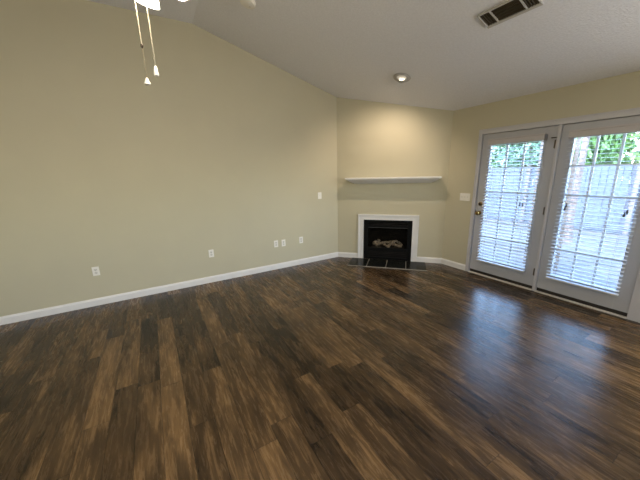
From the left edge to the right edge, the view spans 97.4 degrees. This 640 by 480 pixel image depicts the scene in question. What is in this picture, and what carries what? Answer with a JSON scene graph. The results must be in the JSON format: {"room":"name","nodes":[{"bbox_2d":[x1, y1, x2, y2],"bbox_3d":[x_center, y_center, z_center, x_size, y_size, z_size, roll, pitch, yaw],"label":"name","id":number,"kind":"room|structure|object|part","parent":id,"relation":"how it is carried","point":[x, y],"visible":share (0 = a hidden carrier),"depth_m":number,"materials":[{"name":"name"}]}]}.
{"room":"living room","nodes":[
{"label":"living room","id":0,"kind":"room"},
{"bbox_2d":[87,0,197,23],"bbox_3d":[-1.529,-1.877,-0.380,3.948,0.160,7.633,-9,16,-29],"label":"ceiling","id":1,"kind":"structure","parent":0,"point":[184,11],"depth_m":3.21,"materials":[{"name":"paint"}]},
{"bbox_2d":[134,0,185,85],"bbox_3d":[-0.847,-1.470,1.263,1.211,1.431,1.258,-9,16,-29],"label":"ceiling fan","id":2,"kind":"object","parent":1,"relation":"hanging from","point":[154,4],"visible":1,"depth_m":1.38,"materials":[{"name":"white metal"}]},
{"bbox_3d":[-0.857,-1.123,1.299,0.005,0.395,0.005,-9,16,-29],"label":"pull chain","id":3,"kind":"part","parent":2,"relation":"part of","materials":[{"name":"metal"}]},
{"bbox_3d":[-0.891,-1.252,1.435,0.118,0.135,0.130,-9,16,-29],"label":"lamp shade","id":4,"kind":"part","parent":2,"relation":"part of","materials":[{"name":"white glass"}]},
{"bbox_3d":[-0.817,-1.057,1.338,0.005,0.473,0.005,-9,16,-29],"label":"pull chain","id":5,"kind":"part","parent":2,"relation":"part of","materials":[{"name":"metal"}]},
{"bbox_2d":[0,0,337,316],"bbox_3d":[-1.619,-1.071,4.027,6.895,3.464,0.150,-9,16,-29],"label":"wall","id":6,"kind":"structure","parent":0,"point":[227,151],"depth_m":3.56,"materials":[{"name":"paint"}]},
{"bbox_2d":[91,266,99,275],"bbox_3d":[-2.819,0.394,3.535,0.072,0.116,0.009,-9,16,-29],"label":"wall outlet","id":7,"kind":"object","parent":6,"relation":"attached to","point":[95,270],"visible":1,"depth_m":3.53,"materials":[{"name":"white plastic"}]},
{"bbox_2d":[0,252,337,324],"bbox_3d":[-2.075,0.668,4.046,5.648,0.096,0.014,-9,16,-29],"label":"baseboard","id":8,"kind":"structure","parent":6,"relation":"attached to","point":[8,319],"depth_m":3.87,"materials":[{"name":"white paint"}]},
{"bbox_2d":[208,249,213,257],"bbox_3d":[-1.630,0.202,4.214,0.072,0.116,0.009,-9,16,-29],"label":"wall outlet","id":9,"kind":"object","parent":6,"relation":"attached to","point":[211,252],"visible":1,"depth_m":4.21,"materials":[{"name":"white plastic"}]},
{"bbox_2d":[0,257,639,479],"bbox_3d":[0.253,1.352,1.432,7.195,0.120,7.333,-9,16,-29],"label":"floor","id":10,"kind":"structure","parent":0,"point":[327,369],"depth_m":2.17,"materials":[{"name":"wood"}]},
{"bbox_2d":[348,258,426,270],"bbox_3d":[1.168,0.419,4.939,1.307,0.010,0.444,3,14,17],"label":"hearth","id":11,"kind":"object","parent":10,"relation":"on","point":[377,263],"visible":1,"depth_m":4.91,"materials":[{"name":"tile"}]},
{"bbox_2d":[358,214,418,261],"bbox_3d":[1.272,-0.088,5.267,1.054,0.838,0.452,3,14,17],"label":"fireplace","id":12,"kind":"object","parent":10,"relation":"on","point":[386,237],"visible":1,"depth_m":5.15,"materials":[{"name":"white paint"}]},
{"bbox_2d":[468,271,626,318],"bbox_3d":[2.879,0.657,3.778,0.162,0.012,1.776,-9,16,-29],"label":"threshold","id":13,"kind":"object","parent":10,"relation":"on","point":[564,299],"visible":0.49,"depth_m":3.52,"materials":[{"name":"silver metal"}]},
{"bbox_2d":[337,97,452,257],"bbox_3d":[1.215,-1.023,4.898,1.851,2.831,0.100,3,14,17],"label":"wall","id":14,"kind":"structure","parent":0,"point":[375,139],"depth_m":4.79,"materials":[{"name":"paint"}]},
{"bbox_2d":[338,252,357,257],"bbox_3d":[0.532,0.286,5.374,0.390,0.096,0.014,3,14,17],"label":"baseboard","id":15,"kind":"structure","parent":14,"relation":"attached to","point":[340,254],"depth_m":5.37,"materials":[{"name":"white paint"}]},
{"bbox_2d":[345,176,441,183],"bbox_3d":[1.203,-1.008,4.746,1.556,0.103,0.196,3,14,17],"label":"mantel shelf","id":16,"kind":"object","parent":14,"relation":"attached to","point":[427,179],"visible":1,"depth_m":4.69,"materials":[{"name":"white paint"}]},
{"bbox_2d":[417,257,440,262],"bbox_3d":[1.922,0.353,4.958,0.407,0.096,0.014,3,14,17],"label":"baseboard","id":17,"kind":"structure","parent":14,"relation":"attached to","point":[419,259],"depth_m":4.95,"materials":[{"name":"white paint"}]},
{"bbox_2d":[192,0,639,110],"bbox_3d":[1.880,-1.871,1.691,3.948,1.297,7.633,-9,16,-29],"label":"ceiling","id":18,"kind":"structure","parent":0,"point":[349,49],"depth_m":3.01,"materials":[{"name":"paint"}]},
{"bbox_2d":[240,0,255,8],"bbox_3d":[-0.752,-2.473,2.928,0.160,0.078,0.164,-11,17,-35],"label":"smoke detector","id":19,"kind":"object","parent":18,"relation":"attached to","point":[249,4],"visible":1,"depth_m":2.91,"materials":[{"name":"white plastic"}]},
{"bbox_2d":[393,73,410,82],"bbox_3d":[1.084,-2.158,3.719,0.223,0.148,0.228,-1,14,1],"label":"recessed light","id":20,"kind":"object","parent":18,"relation":"in","point":[408,78],"visible":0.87,"depth_m":3.69,"materials":[{"name":"white metal"}]},
{"bbox_2d":[477,0,543,28],"bbox_3d":[1.570,-1.915,2.343,0.194,0.065,0.432,-9,16,-29],"label":"ceiling vent","id":21,"kind":"object","parent":18,"relation":"in","point":[509,9],"visible":1,"depth_m":2.35,"materials":[{"name":"metal"}]},
{"bbox_2d":[411,71,639,264],"bbox_3d":[3.252,-0.395,2.858,0.150,2.471,7.333,-9,16,-29],"label":"wall","id":22,"kind":"structure","parent":0,"point":[620,92],"depth_m":3.79,"materials":[{"name":"paint"}]},
{"bbox_2d":[441,258,464,270],"bbox_3d":[2.228,0.405,4.712,0.014,0.096,0.455,-9,16,-29],"label":"baseboard","id":23,"kind":"structure","parent":22,"relation":"attached to","point":[443,261],"depth_m":4.70,"materials":[{"name":"white paint"}]},
{"bbox_2d":[460,193,469,200],"bbox_3d":[2.249,-0.667,4.369,0.018,0.116,0.164,-9,16,-29],"label":"light switch","id":24,"kind":"object","parent":22,"relation":"attached to","point":[463,196],"visible":1,"depth_m":4.37,"materials":[{"name":"white plastic"}]},
{"bbox_2d":[476,133,547,271],"bbox_3d":[2.546,-0.481,3.827,0.086,1.753,0.672,-9,16,-29],"label":"window blind","id":25,"kind":"object","parent":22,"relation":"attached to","point":[542,137],"visible":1,"depth_m":3.80,"materials":[{"name":"grey plastic"}]},
{"bbox_3d":[2.432,-0.495,4.029,0.055,1.665,0.002,-9,16,-29],"label":"ladder cord","id":26,"kind":"part","parent":25,"relation":"part of","materials":[{"name":"white fabric"}]},
{"bbox_3d":[2.566,0.360,4.036,0.050,0.020,0.650,-9,16,-29],"label":"rail","id":27,"kind":"part","parent":25,"relation":"part of","materials":[{"name":"white plastic"}]},
{"bbox_3d":[2.661,-0.409,3.651,0.055,1.665,0.002,-9,16,-29],"label":"ladder cord","id":28,"kind":"part","parent":25,"relation":"part of","materials":[{"name":"white fabric"}]},
{"bbox_2d":[470,126,558,288],"bbox_3d":[2.581,-0.419,3.873,0.114,2.050,0.900,-9,16,-29],"label":"door","id":29,"kind":"structure","parent":22,"relation":"in","point":[525,279],"depth_m":3.79,"materials":[{"name":"white paint"}]},
{"bbox_2d":[482,142,539,263],"bbox_3d":[2.604,-0.487,3.882,0.018,1.660,0.628,-9,16,-29],"label":"grille","id":30,"kind":"object","parent":29,"relation":"attached to","point":[489,154],"depth_m":3.83,"materials":[{"name":"white paint"}]},
{"bbox_2d":[465,107,639,322],"bbox_3d":[2.869,-0.368,3.505,0.162,2.134,1.930,-9,16,-29],"label":"door frame","id":31,"kind":"structure","parent":22,"relation":"attached to","point":[634,309],"depth_m":3.42,"materials":[{"name":"white paint"}]},
{"bbox_2d":[536,115,639,316],"bbox_3d":[3.065,-0.254,3.135,0.052,2.050,0.846,-9,16,-29],"label":"door","id":32,"kind":"structure","parent":22,"relation":"in","point":[620,304],"depth_m":3.20,"materials":[{"name":"white paint"}]},
{"bbox_2d":[555,133,639,284],"bbox_3d":[3.066,-0.315,3.122,0.018,1.660,0.596,-9,16,-29],"label":"grille","id":33,"kind":"object","parent":32,"relation":"attached to","point":[573,140],"depth_m":3.13,"materials":[{"name":"white paint"}]},
{"bbox_2d":[545,123,639,295],"bbox_3d":[3.004,-0.310,3.073,0.086,1.753,0.677,-9,16,-29],"label":"window blind","id":34,"kind":"object","parent":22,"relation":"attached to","point":[635,127],"visible":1,"depth_m":3.06,"materials":[{"name":"grey plastic"}]},
{"bbox_3d":[2.889,-0.325,3.277,0.055,1.665,0.002,-9,16,-29],"label":"ladder cord","id":35,"kind":"part","parent":34,"relation":"part of","materials":[{"name":"white fabric"}]},
{"bbox_3d":[3.024,0.530,3.282,0.050,0.020,0.655,-9,16,-29],"label":"rail","id":36,"kind":"part","parent":34,"relation":"part of","materials":[{"name":"white plastic"}]},
{"bbox_3d":[3.120,-0.238,2.895,0.055,1.665,0.002,-9,16,-29],"label":"ladder cord","id":37,"kind":"part","parent":34,"relation":"part of","materials":[{"name":"white fabric"}]},
{"label":"outside","id":38,"kind":"structure","parent":0,"visible":0},
{"bbox_2d":[480,190,628,288],"bbox_3d":[13.118,-1.724,13.533,27.670,0.100,42.000,-9,16,-29],"label":"ground","id":39,"kind":"structure","parent":38,"point":[585,232],"depth_m":6.01,"materials":[{"name":"concrete"}]},
{"bbox_2d":[491,144,504,166],"bbox_3d":[9.416,-4.629,15.693,2.469,4.765,4.169,3,14,19],"label":"tree","id":40,"kind":"object","parent":39,"relation":"on","point":[504,144],"visible":0.02,"depth_m":15.17,"materials":[{"name":"green plant"}]},
{"bbox_2d":[491,141,540,205],"bbox_3d":[8.186,-3.271,11.430,2.625,4.127,2.723,-9,16,-29],"label":"tree","id":41,"kind":"object","parent":39,"relation":"on","point":[533,144],"visible":0.25,"depth_m":10.86,"materials":[{"name":"green plant"}]},
{"bbox_2d":[523,137,581,270],"bbox_3d":[3.908,-0.712,4.755,0.045,2.492,0.500,-13,18,-39],"label":"lattice screen","id":42,"kind":"object","parent":39,"relation":"on","point":[579,140],"visible":0.21,"depth_m":4.69,"materials":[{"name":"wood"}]},
{"bbox_2d":[485,162,639,234],"bbox_3d":[7.670,-1.092,7.389,0.152,1.800,11.000,-9,16,-29],"label":"fence","id":43,"kind":"object","parent":39,"relation":"on","point":[626,178],"visible":0.24,"depth_m":7.66,"materials":[{"name":"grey wood"}]},
{"bbox_3d":[6.624,-1.467,9.052,0.088,1.800,0.090,-9,16,-29],"label":"post","id":44,"kind":"part","parent":43,"relation":"part of","materials":[{"name":"white wood"}]},
{"bbox_3d":[7.847,-1.012,7.038,0.088,1.800,0.090,-9,16,-29],"label":"post","id":45,"kind":"part","parent":43,"relation":"part of","materials":[{"name":"white wood"}]},
{"bbox_2d":[563,137,589,243],"bbox_3d":[5.720,-2.603,5.955,0.240,5.504,0.240,-9,16,-29],"label":"pine tree","id":46,"kind":"object","parent":39,"relation":"on","point":[579,173],"visible":0.34,"depth_m":6.27,"materials":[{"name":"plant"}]},
{"bbox_2d":[572,134,621,213],"bbox_3d":[8.993,-2.597,9.367,2.116,3.748,1.771,-9,16,-29],"label":"tree","id":47,"kind":"object","parent":39,"relation":"on","point":[605,148],"visible":0.18,"depth_m":8.67,"materials":[{"name":"green plant"}]},
{"bbox_2d":[594,132,639,204],"bbox_3d":[12.704,-3.752,12.134,3.410,4.529,3.222,-9,16,-29],"label":"tree","id":48,"kind":"object","parent":39,"relation":"on","point":[630,143],"visible":0.05,"depth_m":11.70,"materials":[{"name":"green plant"}]}
]}

